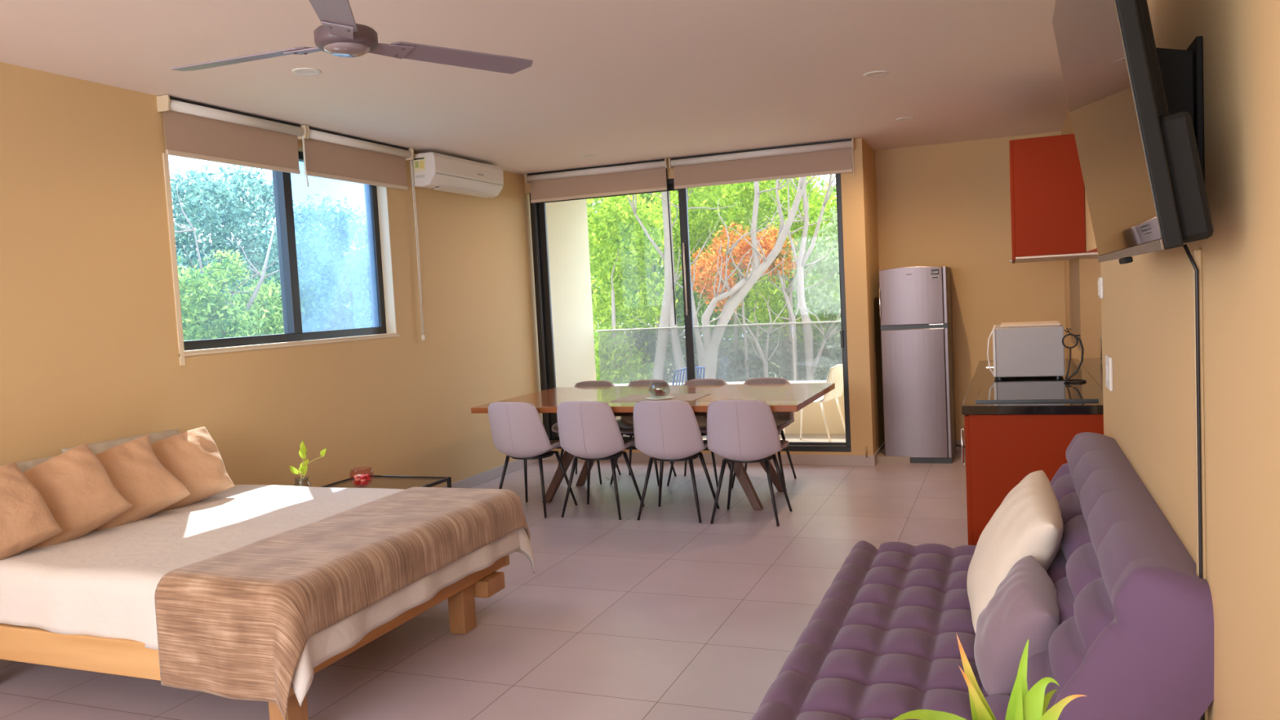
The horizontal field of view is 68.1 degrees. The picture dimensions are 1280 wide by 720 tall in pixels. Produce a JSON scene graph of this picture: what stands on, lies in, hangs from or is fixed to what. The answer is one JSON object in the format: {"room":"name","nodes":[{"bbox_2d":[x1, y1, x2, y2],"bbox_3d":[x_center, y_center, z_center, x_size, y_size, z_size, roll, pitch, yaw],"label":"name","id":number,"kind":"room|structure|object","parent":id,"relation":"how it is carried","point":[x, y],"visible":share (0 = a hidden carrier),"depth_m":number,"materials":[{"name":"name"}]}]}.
{"room":"studio apartment","nodes":[
{"label":"studio apartment","id":0,"kind":"room"},
{"bbox_2d":[0,62,542,488],"bbox_3d":[-2.793,-0.003,4.358,0.170,2.635,9.660,-2,4,21],"label":"wall","id":1,"kind":"structure","parent":0,"point":[89,348],"depth_m":5.05,"materials":[{"name":"paint"}]},
{"bbox_2d":[0,458,538,669],"bbox_3d":[-2.635,1.262,4.425,0.012,0.090,9.420,-2,4,21],"label":"baseboard","id":2,"kind":"structure","parent":1,"relation":"attached to","point":[488,475],"depth_m":7.85,"materials":[{"name":"grey tile"}]},
{"bbox_2d":[162,152,399,365],"bbox_3d":[-2.155,-0.713,5.891,0.084,1.211,1.888,-2,4,21],"label":"trim","id":3,"kind":"structure","parent":1,"relation":"attached to","point":[382,196],"depth_m":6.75,"materials":[{"name":"beige paint"}]},
{"bbox_2d":[183,151,386,350],"bbox_3d":[-2.226,-0.714,5.918,0.087,1.205,1.880,-2,4,21],"label":"window","id":4,"kind":"structure","parent":1,"relation":"in","point":[282,181],"depth_m":5.94,"materials":[{"name":"black metal"}]},
{"bbox_2d":[155,94,309,186],"bbox_3d":[-2.276,-1.226,5.408,0.083,0.377,1.056,-2,4,21],"label":"roller blind","id":5,"kind":"object","parent":4,"relation":"attached to","point":[192,130],"visible":1,"depth_m":5.34,"materials":[{"name":"beige fabric"}]},
{"bbox_2d":[299,124,425,340],"bbox_3d":[-1.845,-0.800,6.472,0.083,1.406,1.178,-2,4,21],"label":"roller blind","id":6,"kind":"object","parent":4,"relation":"attached to","point":[328,154],"visible":0.92,"depth_m":6.40,"materials":[{"name":"beige fabric"}]},
{"bbox_2d":[411,151,503,197],"bbox_3d":[-1.412,-1.435,7.433,0.214,0.257,1.022,-2,4,21],"label":"air conditioner","id":7,"kind":"object","parent":1,"relation":"attached to","point":[432,171],"visible":0.94,"depth_m":7.23,"materials":[{"name":"white plastic"}]},
{"bbox_2d":[0,450,968,719],"bbox_3d":[-0.369,1.279,3.970,4.960,0.120,10.500,-2,4,21],"label":"floor","id":8,"kind":"structure","parent":0,"point":[666,614],"depth_m":4.32,"materials":[{"name":"tile"}]},
{"bbox_2d":[0,554,509,719],"bbox_3d":[-1.723,1.003,4.162,1.835,0.545,1.565,-2,4,21],"label":"bed","id":9,"kind":"object","parent":8,"relation":"on","point":[117,656],"visible":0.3,"depth_m":3.51,"materials":[{"name":"brown wood"}]},
{"bbox_2d":[0,484,534,706],"bbox_3d":[-1.691,0.917,4.177,1.917,0.420,1.667,-2,4,21],"label":"sheet","id":10,"kind":"object","parent":9,"relation":"on","point":[104,583],"visible":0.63,"depth_m":3.66,"materials":[{"name":"white fabric"}]},
{"bbox_2d":[0,455,56,472],"bbox_3d":[-2.695,0.613,4.022,0.172,0.332,0.588,-1,4,26],"label":"pillow","id":11,"kind":"object","parent":10,"relation":"on","point":[23,466],"visible":0.07,"depth_m":4.11,"materials":[{"name":"beige fabric"}]},
{"bbox_2d":[0,462,62,559],"bbox_3d":[-2.611,0.641,3.717,0.298,0.410,0.521,0,4,35],"label":"pillow","id":12,"kind":"object","parent":10,"relation":"on","point":[26,520],"visible":0.98,"depth_m":3.76,"materials":[{"name":"brown fabric"}]},
{"bbox_2d":[22,443,133,549],"bbox_3d":[-2.508,0.611,4.047,0.304,0.453,0.530,0,5,37],"label":"pillow","id":13,"kind":"object","parent":10,"relation":"on","point":[74,485],"visible":0.69,"depth_m":4.03,"materials":[{"name":"brown fabric"}]},
{"bbox_2d":[61,429,179,454],"bbox_3d":[-2.462,0.550,4.586,0.175,0.352,0.608,-1,4,29],"label":"pillow","id":14,"kind":"object","parent":10,"relation":"on","point":[97,447],"visible":0.11,"depth_m":4.54,"materials":[{"name":"beige fabric"}]},
{"bbox_2d":[93,434,190,530],"bbox_3d":[-2.393,0.580,4.344,0.312,0.419,0.512,-1,4,34],"label":"pillow","id":15,"kind":"object","parent":10,"relation":"on","point":[132,467],"visible":0.48,"depth_m":4.33,"materials":[{"name":"brown fabric"}]},
{"bbox_2d":[151,426,235,511],"bbox_3d":[-2.288,0.555,4.660,0.506,0.403,0.270,-6,5,-40],"label":"pillow","id":16,"kind":"object","parent":10,"relation":"on","point":[192,456],"visible":0.58,"depth_m":4.64,"materials":[{"name":"brown fabric"}]},
{"bbox_2d":[154,486,529,719],"bbox_3d":[-1.105,0.898,3.930,0.610,0.439,1.662,-2,4,21],"label":"throw","id":17,"kind":"object","parent":10,"relation":"on","point":[237,624],"visible":0.99,"depth_m":3.30,"materials":[{"name":"beige fabric"}]},
{"bbox_2d":[319,474,451,488],"bbox_3d":[-1.563,0.961,5.437,0.658,0.450,0.763,-2,4,21],"label":"coffee table","id":18,"kind":"object","parent":8,"relation":"on","point":[441,479],"visible":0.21,"depth_m":5.70,"materials":[{"name":"black metal"}]},
{"bbox_2d":[349,466,373,488],"bbox_3d":[-1.567,0.678,5.336,0.132,0.135,0.132,-2,4,21],"label":"glass bowl","id":19,"kind":"object","parent":18,"relation":"on","point":[364,479],"visible":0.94,"depth_m":5.33,"materials":[{"name":"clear glass"}]},
{"bbox_3d":[-1.864,0.708,5.223,0.096,0.120,0.096,-2,4,22],"label":"glass vase","id":20,"kind":"object","parent":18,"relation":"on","visible":0},
{"bbox_2d":[289,440,327,486],"bbox_3d":[-1.818,0.597,5.194,0.261,0.312,0.037,-2,4,21],"label":"pothos cutting","id":21,"kind":"object","parent":20,"relation":"in","point":[303,468],"visible":1,"depth_m":5.20,"materials":[{"name":"green plant"}]},
{"bbox_2d":[488,402,577,518],"bbox_3d":[-0.767,0.666,6.676,0.492,0.801,0.531,-1,4,27],"label":"dining chair","id":22,"kind":"object","parent":8,"relation":"on","point":[518,432],"visible":0.93,"depth_m":6.46,"materials":[{"name":"white plastic"}]},
{"bbox_2d":[551,380,621,484],"bbox_3d":[-0.440,0.585,7.767,0.463,0.789,0.520,-2,4,21],"label":"dining chair","id":23,"kind":"object","parent":8,"relation":"on","point":[591,383],"visible":0.08,"depth_m":7.90,"materials":[{"name":"black metal"}]},
{"bbox_2d":[556,400,644,519],"bbox_3d":[-0.279,0.652,6.494,0.492,0.801,0.531,-1,4,22],"label":"dining chair","id":24,"kind":"object","parent":8,"relation":"on","point":[588,431],"visible":0.98,"depth_m":6.28,"materials":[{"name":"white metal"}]},
{"bbox_2d":[609,379,676,485],"bbox_3d":[0.016,0.573,7.588,0.463,0.789,0.520,-2,4,21],"label":"dining chair","id":25,"kind":"object","parent":8,"relation":"on","point":[625,424],"visible":0.26,"depth_m":7.70,"materials":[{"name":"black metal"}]},
{"bbox_2d":[471,382,835,510],"bbox_3d":[0.152,0.627,6.902,2.322,0.750,1.355,-2,4,21],"label":"dining table","id":26,"kind":"object","parent":8,"relation":"on","point":[780,397],"visible":0.49,"depth_m":6.86,"materials":[{"name":"brown wood"}]},
{"bbox_2d":[610,393,711,401],"bbox_3d":[0.150,0.264,6.665,0.600,0.004,0.440,-2,4,21],"label":"table runner","id":27,"kind":"object","parent":26,"relation":"on","point":[678,397],"visible":0.86,"depth_m":6.65,"materials":[{"name":"beige fabric"}]},
{"bbox_2d":[645,381,674,399],"bbox_3d":[0.136,0.211,6.579,0.200,0.115,0.200,-2,4,21],"label":"glass bowl","id":28,"kind":"object","parent":27,"relation":"on","point":[658,393],"visible":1,"depth_m":6.57,"materials":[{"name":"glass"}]},
{"bbox_2d":[633,400,719,523],"bbox_3d":[0.235,0.639,6.297,0.492,0.801,0.531,-2,4,21],"label":"dining chair","id":29,"kind":"object","parent":8,"relation":"on","point":[665,430],"visible":0.96,"depth_m":6.09,"materials":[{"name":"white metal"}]},
{"bbox_2d":[666,378,730,487],"bbox_3d":[0.463,0.561,7.412,0.463,0.789,0.520,-1,4,23],"label":"dining chair","id":30,"kind":"object","parent":8,"relation":"on","point":[701,420],"visible":0.21,"depth_m":7.55,"materials":[{"name":"black metal"}]},
{"bbox_2d":[706,400,792,526],"bbox_3d":[0.702,0.627,6.103,0.492,0.801,0.531,-2,4,20],"label":"dining chair","id":31,"kind":"object","parent":8,"relation":"on","point":[739,431],"visible":1,"depth_m":5.89,"materials":[{"name":"white plastic"}]},
{"bbox_2d":[731,377,796,488],"bbox_3d":[0.935,0.549,7.220,0.463,0.789,0.520,-2,4,20],"label":"dining chair","id":32,"kind":"object","parent":8,"relation":"on","point":[782,420],"visible":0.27,"depth_m":7.31,"materials":[{"name":"black metal"}]},
{"bbox_2d":[878,266,955,463],"bbox_3d":[2.334,0.021,7.941,0.530,1.599,0.624,-2,4,21],"label":"refrigerator","id":33,"kind":"object","parent":8,"relation":"on","point":[915,302],"visible":0.99,"depth_m":7.66,"materials":[{"name":"grey metal"}]},
{"bbox_2d":[751,431,1213,719],"bbox_3d":[1.008,0.784,2.806,1.074,0.873,1.984,-2,4,21],"label":"sofa","id":34,"kind":"object","parent":8,"relation":"on","point":[1134,635],"visible":0.68,"depth_m":2.37,"materials":[{"name":"purple fabric"}]},
{"bbox_2d":[966,470,1062,632],"bbox_3d":[1.121,0.577,2.844,0.266,0.427,0.497,-2,4,18],"label":"cushion","id":35,"kind":"object","parent":34,"relation":"on","point":[1028,521],"visible":0.81,"depth_m":2.72,"materials":[{"name":"beige fabric"}]},
{"bbox_2d":[973,555,1059,695],"bbox_3d":[0.986,0.701,2.482,0.215,0.310,0.353,-1,4,23],"label":"cushion","id":36,"kind":"object","parent":34,"relation":"on","point":[1024,606],"visible":0.82,"depth_m":2.37,"materials":[{"name":"grey fabric"}]},
{"bbox_2d":[960,414,1103,545],"bbox_3d":[2.205,0.568,5.325,0.630,0.858,2.500,-2,4,21],"label":"base cabinet","id":37,"kind":"object","parent":8,"relation":"on","point":[1001,451],"visible":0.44,"depth_m":4.19,"materials":[{"name":"red paint"}]},
{"bbox_2d":[961,358,1103,414],"bbox_3d":[2.195,0.117,5.308,0.623,0.040,2.568,-2,4,21],"label":"countertop","id":38,"kind":"structure","parent":37,"relation":"on","point":[983,378],"depth_m":4.50,"materials":[{"name":"black stone"}]},
{"bbox_2d":[986,361,993,367],"bbox_3d":[2.486,-0.077,6.151,0.440,0.209,0.400,-2,4,21],"label":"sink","id":39,"kind":"object","parent":38,"relation":"in","point":[990,362],"visible":0.08,"depth_m":6.22,"materials":[{"name":"silver metal"}]},
{"bbox_2d":[986,324,1065,378],"bbox_3d":[2.209,-0.055,5.438,0.398,0.285,0.474,-2,4,21],"label":"microwave","id":40,"kind":"object","parent":38,"relation":"on","point":[1018,351],"visible":0.97,"depth_m":5.21,"materials":[{"name":"silver metal"}]},
{"bbox_2d":[1000,320,1060,327],"bbox_3d":[2.240,-0.207,5.440,0.310,0.012,0.360,-2,4,21],"label":"tray","id":41,"kind":"object","parent":40,"relation":"on","point":[1043,322],"visible":1,"depth_m":5.32,"materials":[{"name":"beige wood"}]},
{"bbox_2d":[975,386,1098,402],"bbox_3d":[1.871,0.161,4.492,0.510,0.010,0.545,-2,4,21],"label":"cooktop","id":42,"kind":"object","parent":38,"relation":"in","point":[1064,393],"visible":1,"depth_m":4.44,"materials":[{"name":"black glass"}]},
{"bbox_2d":[1062,328,1086,382],"bbox_3d":[2.269,-0.027,4.948,0.114,0.285,0.108,-2,4,21],"label":"rack","id":43,"kind":"object","parent":38,"relation":"on","point":[1067,380],"visible":1,"depth_m":4.95,"materials":[{"name":"black metal"}]},
{"bbox_3d":[0.453,0.979,1.112,0.260,0.760,0.260,-2,4,22],"label":"plant stand","id":44,"kind":"object","parent":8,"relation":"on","visible":0},
{"bbox_2d":[893,632,1086,719],"bbox_3d":[0.384,0.457,1.077,0.238,0.292,0.126,-3,4,-1],"label":"potted plant","id":45,"kind":"object","parent":44,"relation":"on","point":[1023,704],"visible":1,"depth_m":1.07,"materials":[{"name":"green plant"}]},
{"bbox_2d":[0,0,1069,174],"bbox_3d":[-0.394,-1.507,4.094,4.960,0.150,11.150,-2,4,21],"label":"ceiling","id":46,"kind":"structure","parent":0,"point":[620,82],"depth_m":4.81,"materials":[{"name":"white paint"}]},
{"bbox_2d":[291,67,321,75],"bbox_3d":[-1.616,-1.397,4.587,0.136,0.007,0.136,-2,4,21],"label":"recessed light","id":47,"kind":"object","parent":46,"relation":"in","point":[300,71],"visible":1,"depth_m":4.58,"materials":[{"name":"white plastic"}]},
{"bbox_2d":[297,69,315,74],"bbox_3d":[-1.616,-1.398,4.587,0.088,0.002,0.088,-2,4,21],"label":"diffuser","id":48,"kind":"object","parent":47,"relation":"attached to","point":[299,71],"depth_m":4.59,"materials":[{"name":"beige plastic"}]},
{"bbox_2d":[170,0,533,74],"bbox_3d":[-1.043,-1.132,2.961,1.059,0.385,1.176,-2,4,21],"label":"ceiling fan","id":49,"kind":"object","parent":46,"relation":"hanging from","point":[339,34],"visible":1,"depth_m":2.98,"materials":[{"name":"grey metal"}]},
{"bbox_2d":[581,153,597,156],"bbox_3d":[-0.409,-1.657,7.669,0.136,0.007,0.136,-2,4,21],"label":"recessed light","id":50,"kind":"object","parent":46,"relation":"in","point":[587,154],"visible":1,"depth_m":7.65,"materials":[{"name":"white plastic"}]},
{"bbox_2d":[863,70,888,77],"bbox_3d":[1.316,-1.593,5.275,0.136,0.007,0.136,-2,4,21],"label":"recessed light","id":51,"kind":"object","parent":46,"relation":"in","point":[873,73],"visible":1,"depth_m":5.27,"materials":[{"name":"white plastic"}]},
{"bbox_2d":[867,72,884,75],"bbox_3d":[1.316,-1.594,5.275,0.088,0.002,0.088,-2,4,21],"label":"diffuser","id":52,"kind":"object","parent":51,"relation":"attached to","point":[868,73],"depth_m":5.28,"materials":[{"name":"beige plastic"}]},
{"bbox_2d":[895,116,915,121],"bbox_3d":[1.894,-1.718,6.751,0.136,0.007,0.136,-2,4,21],"label":"recessed light","id":53,"kind":"object","parent":46,"relation":"in","point":[905,118],"visible":1,"depth_m":6.74,"materials":[{"name":"white plastic"}]},
{"bbox_2d":[545,199,595,387],"bbox_3d":[-0.804,-0.432,9.436,0.170,2.635,1.240,-2,4,21],"label":"wall","id":54,"kind":"structure","parent":0,"point":[567,233],"depth_m":9.50,"materials":[{"name":"beige paint"}]},
{"bbox_2d":[616,388,844,434],"bbox_3d":[1.121,0.495,9.509,3.310,0.480,0.150,-2,4,21],"label":"wall","id":55,"kind":"structure","parent":0,"point":[813,421],"depth_m":9.19,"materials":[{"name":"beige paint"}]},
{"bbox_2d":[613,380,826,386],"bbox_3d":[1.106,0.241,9.488,3.310,0.030,0.200,-2,4,21],"label":"trim","id":56,"kind":"structure","parent":55,"relation":"on","point":[799,381],"depth_m":9.38,"materials":[{"name":"white"}]},
{"bbox_2d":[595,320,840,382],"bbox_3d":[1.038,-0.064,9.488,3.200,0.585,0.024,-2,4,21],"label":"glass balustrade","id":57,"kind":"object","parent":56,"relation":"on","point":[823,321],"visible":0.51,"depth_m":9.52,"materials":[{"name":"grey"}]},
{"bbox_2d":[622,433,910,463],"bbox_3d":[0.850,0.853,9.031,3.480,0.155,1.450,-2,4,21],"label":"floor","id":58,"kind":"structure","parent":0,"point":[882,458],"depth_m":8.84,"materials":[{"name":"beige tile"}]},
{"bbox_2d":[671,366,706,438],"bbox_3d":[0.342,0.422,9.268,0.428,0.731,0.503,-6,5,-40],"label":"wire chair","id":59,"kind":"object","parent":58,"relation":"on","point":[698,367],"visible":0.2,"depth_m":9.03,"materials":[{"name":"blue metal"}]},
{"bbox_2d":[782,364,845,442],"bbox_3d":[1.583,0.402,8.569,0.503,0.731,0.428,-1,4,33],"label":"wire chair","id":60,"kind":"object","parent":58,"relation":"on","point":[835,375],"visible":0.63,"depth_m":8.45,"materials":[{"name":"white plastic"}]},
{"bbox_2d":[523,131,1066,455],"bbox_3d":[1.391,-0.471,8.282,4.760,2.635,0.940,-2,4,21],"label":"wall","id":61,"kind":"structure","parent":0,"point":[948,204],"depth_m":8.00,"materials":[{"name":"paint"}]},
{"bbox_2d":[524,158,675,324],"bbox_3d":[-0.356,-0.994,8.371,1.371,1.416,0.083,-2,4,21],"label":"roller blind","id":62,"kind":"object","parent":61,"relation":"attached to","point":[646,175],"visible":0.98,"depth_m":8.32,"materials":[{"name":"beige fabric"}]},
{"bbox_2d":[528,173,851,452],"bbox_3d":[0.369,-0.389,8.221,2.820,2.360,0.108,-2,4,21],"label":"door","id":63,"kind":"structure","parent":61,"relation":"in","point":[538,210],"depth_m":8.21,"materials":[{"name":"black metal"}]},
{"bbox_2d":[542,440,964,466],"bbox_3d":[1.321,0.806,8.330,4.508,0.090,0.802,-2,4,21],"label":"baseboard","id":64,"kind":"structure","parent":61,"relation":"attached to","point":[637,457],"depth_m":7.91,"materials":[{"name":"grey tile"}]},
{"bbox_2d":[668,137,854,189],"bbox_3d":[0.982,-1.589,7.796,1.550,0.296,0.083,-2,4,21],"label":"roller blind","id":65,"kind":"object","parent":61,"relation":"attached to","point":[833,157],"visible":1,"depth_m":7.79,"materials":[{"name":"beige fabric"}]},
{"bbox_2d":[1061,0,1279,719],"bbox_3d":[1.695,-0.145,2.960,0.310,2.635,10.350,-2,4,21],"label":"wall","id":66,"kind":"structure","parent":0,"point":[1147,301],"depth_m":1.63,"materials":[{"name":"paint"}]},
{"bbox_2d":[1008,133,1085,263],"bbox_3d":[2.656,-1.006,6.254,0.411,0.720,1.500,-2,4,21],"label":"upper cabinet","id":67,"kind":"object","parent":66,"relation":"attached to","point":[1046,183],"visible":0.97,"depth_m":5.56,"materials":[{"name":"red paint"}]},
{"bbox_2d":[1079,248,1102,389],"bbox_3d":[2.376,-0.233,4.942,0.012,0.684,2.060,-2,4,21],"label":"backsplash","id":68,"kind":"structure","parent":66,"relation":"attached to","point":[1089,264],"depth_m":5.08,"materials":[{"name":"beige paint"}]},
{"bbox_2d":[1097,277,1103,298],"bbox_3d":[1.839,-0.288,3.780,0.016,0.085,0.090,-2,4,21],"label":"wall switch","id":69,"kind":"object","parent":66,"relation":"attached to","point":[1100,280],"visible":1,"depth_m":3.74,"materials":[{"name":"white plastic"}]},
{"bbox_2d":[1105,354,1113,391],"bbox_3d":[1.757,0.047,3.550,0.016,0.125,0.160,-2,4,21],"label":"wall switch","id":70,"kind":"object","parent":66,"relation":"attached to","point":[1108,360],"visible":1,"depth_m":3.49,"materials":[{"name":"white plastic"}]},
{"bbox_2d":[1155,35,1204,183],"bbox_3d":[1.048,-0.457,1.897,0.100,0.300,0.280,-2,4,21],"label":"bracket","id":71,"kind":"object","parent":66,"relation":"attached to","point":[1181,70],"visible":0.31,"depth_m":1.78,"materials":[{"name":"black metal"}]},
{"bbox_2d":[1052,0,1213,264],"bbox_3d":[0.962,-0.520,1.926,0.171,0.648,1.110,-2,4,21],"label":"television","id":72,"kind":"object","parent":71,"relation":"attached to","point":[1140,162],"visible":1,"depth_m":1.55,"materials":[{"name":"black plastic"}]},
{"bbox_2d":[1182,244,1208,719],"bbox_3d":[1.093,0.480,1.859,0.033,1.411,0.032,-2,4,21],"label":"cable cover","id":73,"kind":"object","parent":66,"relation":"attached to","point":[1195,258],"visible":0.78,"depth_m":1.82,"materials":[{"name":"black plastic"}]},
{"label":"outside","id":74,"kind":"structure","parent":0,"visible":0},
{"bbox_2d":[596,339,839,382],"bbox_3d":[-2.806,2.549,33.635,90.000,0.200,120.000,-2,4,22],"label":"ground","id":75,"kind":"structure","parent":74,"point":[725,340],"depth_m":57.67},
{"bbox_2d":[173,190,284,341],"bbox_3d":[-5.269,0.722,12.357,1.464,6.426,2.301,-1,4,32],"label":"tree","id":76,"kind":"object","parent":75,"relation":"on","point":[239,322],"visible":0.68,"depth_m":12.01,"materials":[{"name":"green plant"}]},
{"bbox_2d":[169,160,335,331],"bbox_3d":[-6.228,0.244,15.370,1.792,7.090,3.721,-1,4,23],"label":"tree","id":77,"kind":"object","parent":75,"relation":"on","point":[215,198],"visible":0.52,"depth_m":14.74,"materials":[{"name":"green plant"}]},
{"bbox_2d":[170,163,373,327],"bbox_3d":[-9.370,-0.853,25.776,3.974,8.268,9.781,-2,4,21],"label":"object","id":78,"kind":"object","parent":75,"relation":"on","point":[220,168],"visible":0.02,"depth_m":24.15,"materials":[{"name":"green plant"}]},
{"bbox_2d":[182,224,364,340],"bbox_3d":[-6.688,0.547,17.352,2.373,6.280,4.737,-2,4,21],"label":"tree","id":79,"kind":"object","parent":75,"relation":"on","point":[310,313],"visible":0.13,"depth_m":17.49,"materials":[{"name":"green plant"}]},
{"bbox_2d":[293,194,373,330],"bbox_3d":[-5.709,0.092,19.763,2.330,6.776,4.163,-1,4,24],"label":"tree","id":80,"kind":"object","parent":75,"relation":"on","point":[359,286],"visible":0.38,"depth_m":18.69,"materials":[{"name":"green plant"}]},
{"bbox_2d":[592,241,653,383],"bbox_3d":[-0.180,0.976,13.287,1.315,5.275,1.139,0,5,37],"label":"tree","id":81,"kind":"object","parent":75,"relation":"on","point":[629,371],"visible":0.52,"depth_m":13.14,"materials":[{"name":"green plant"}]},
{"bbox_2d":[586,194,679,376],"bbox_3d":[-0.457,0.205,14.195,2.348,6.724,1.780,-2,4,21],"label":"tree","id":82,"kind":"object","parent":75,"relation":"on","point":[612,221],"visible":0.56,"depth_m":13.75,"materials":[{"name":"green plant"}]},
{"bbox_2d":[599,186,707,382],"bbox_3d":[0.384,-0.237,13.159,2.295,7.650,1.921,-2,4,21],"label":"tree","id":83,"kind":"object","parent":75,"relation":"on","point":[667,314],"visible":0.09,"depth_m":12.72,"materials":[{"name":"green plant"}]},
{"bbox_2d":[586,183,739,374],"bbox_3d":[0.195,-0.382,17.290,4.178,7.428,3.025,-2,4,11],"label":"tree","id":84,"kind":"object","parent":75,"relation":"on","point":[680,297],"visible":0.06,"depth_m":16.52,"materials":[{"name":"green plant"}]},
{"bbox_2d":[595,262,749,382],"bbox_3d":[0.496,0.748,15.475,3.001,5.379,1.739,-2,4,21],"label":"tree","id":85,"kind":"object","parent":75,"relation":"on","point":[651,348],"visible":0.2,"depth_m":15.30,"materials":[{"name":"green plant"}]},
{"bbox_2d":[590,186,785,348],"bbox_3d":[1.268,-1.596,25.110,8.032,8.737,5.615,-2,4,16],"label":"tree","id":86,"kind":"object","parent":75,"relation":"on","point":[596,276],"visible":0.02,"depth_m":24.25,"materials":[{"name":"green plant"}]},
{"bbox_2d":[649,183,737,374],"bbox_3d":[0.894,0.142,12.905,1.406,6.872,1.383,-2,4,21],"label":"tree","id":87,"kind":"object","parent":75,"relation":"on","point":[700,347],"visible":0.12,"depth_m":12.56,"materials":[{"name":"green plant"}]},
{"bbox_2d":[640,176,824,358],"bbox_3d":[1.499,0.070,14.751,2.910,6.719,1.620,-2,4,19],"label":"tree","id":88,"kind":"object","parent":75,"relation":"on","point":[748,188],"visible":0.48,"depth_m":14.38,"materials":[{"name":"green plant"}]},
{"bbox_2d":[679,220,799,381],"bbox_3d":[1.571,0.735,13.749,1.751,5.513,1.031,-2,4,15],"label":"tree","id":89,"kind":"object","parent":75,"relation":"on","point":[766,240],"visible":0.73,"depth_m":13.47,"materials":[{"name":"orange plant"}]},
{"bbox_2d":[641,174,838,373],"bbox_3d":[2.159,-0.086,17.551,4.355,6.604,2.622,-2,4,15],"label":"tree","id":90,"kind":"object","parent":75,"relation":"on","point":[728,330],"visible":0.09,"depth_m":16.98,"materials":[{"name":"green plant"}]},
{"bbox_2d":[701,174,830,378],"bbox_3d":[1.816,-0.356,12.185,2.537,7.863,2.145,-2,4,21],"label":"tree","id":91,"kind":"object","parent":75,"relation":"on","point":[738,292],"visible":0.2,"depth_m":11.72,"materials":[{"name":"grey plant"}]},
{"bbox_2d":[694,240,842,382],"bbox_3d":[2.238,0.806,13.881,2.986,5.287,1.366,-1,4,24],"label":"tree","id":92,"kind":"object","parent":75,"relation":"on","point":[754,364],"visible":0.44,"depth_m":13.67,"materials":[{"name":"green plant"}]},
{"bbox_2d":[733,289,810,377],"bbox_3d":[1.884,1.254,13.129,1.059,4.523,0.822,-2,4,21],"label":"tree","id":93,"kind":"object","parent":75,"relation":"on","point":[763,357],"visible":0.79,"depth_m":12.89,"materials":[{"name":"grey plant"}]},
{"bbox_2d":[721,178,833,366],"bbox_3d":[4.448,-1.435,24.479,7.059,8.167,4.974,-1,4,33],"label":"tree","id":94,"kind":"object","parent":75,"relation":"on","point":[780,179],"visible":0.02,"depth_m":23.86,"materials":[{"name":"green plant"}]},
{"bbox_2d":[738,183,841,367],"bbox_3d":[2.557,0.344,14.734,1.960,6.066,1.462,-1,4,24],"label":"tree","id":95,"kind":"object","parent":75,"relation":"on","point":[813,206],"visible":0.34,"depth_m":14.49,"materials":[{"name":"green plant"}]},
{"bbox_2d":[757,228,835,381],"bbox_3d":[2.335,0.790,13.496,1.048,5.355,1.248,-2,4,21],"label":"tree","id":96,"kind":"object","parent":75,"relation":"on","point":[793,337],"visible":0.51,"depth_m":13.13,"materials":[{"name":"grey plant"}]},
{"bbox_2d":[762,201,840,378],"bbox_3d":[3.793,0.009,17.882,3.013,6.203,2.738,-2,4,8],"label":"tree","id":97,"kind":"object","parent":75,"relation":"on","point":[815,267],"visible":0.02,"depth_m":17.51,"materials":[{"name":"green plant"}]},
{"bbox_2d":[765,173,841,380],"bbox_3d":[2.584,-0.158,12.845,1.611,7.303,1.597,-2,4,21],"label":"tree","id":98,"kind":"object","parent":75,"relation":"on","point":[801,261],"visible":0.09,"depth_m":12.50,"materials":[{"name":"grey plant"}]},
{"bbox_2d":[804,192,842,355],"bbox_3d":[3.209,0.348,13.858,1.515,6.103,1.439,-2,4,21],"label":"tree","id":99,"kind":"object","parent":75,"relation":"on","point":[832,265],"visible":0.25,"depth_m":13.78,"materials":[{"name":"green plant"}]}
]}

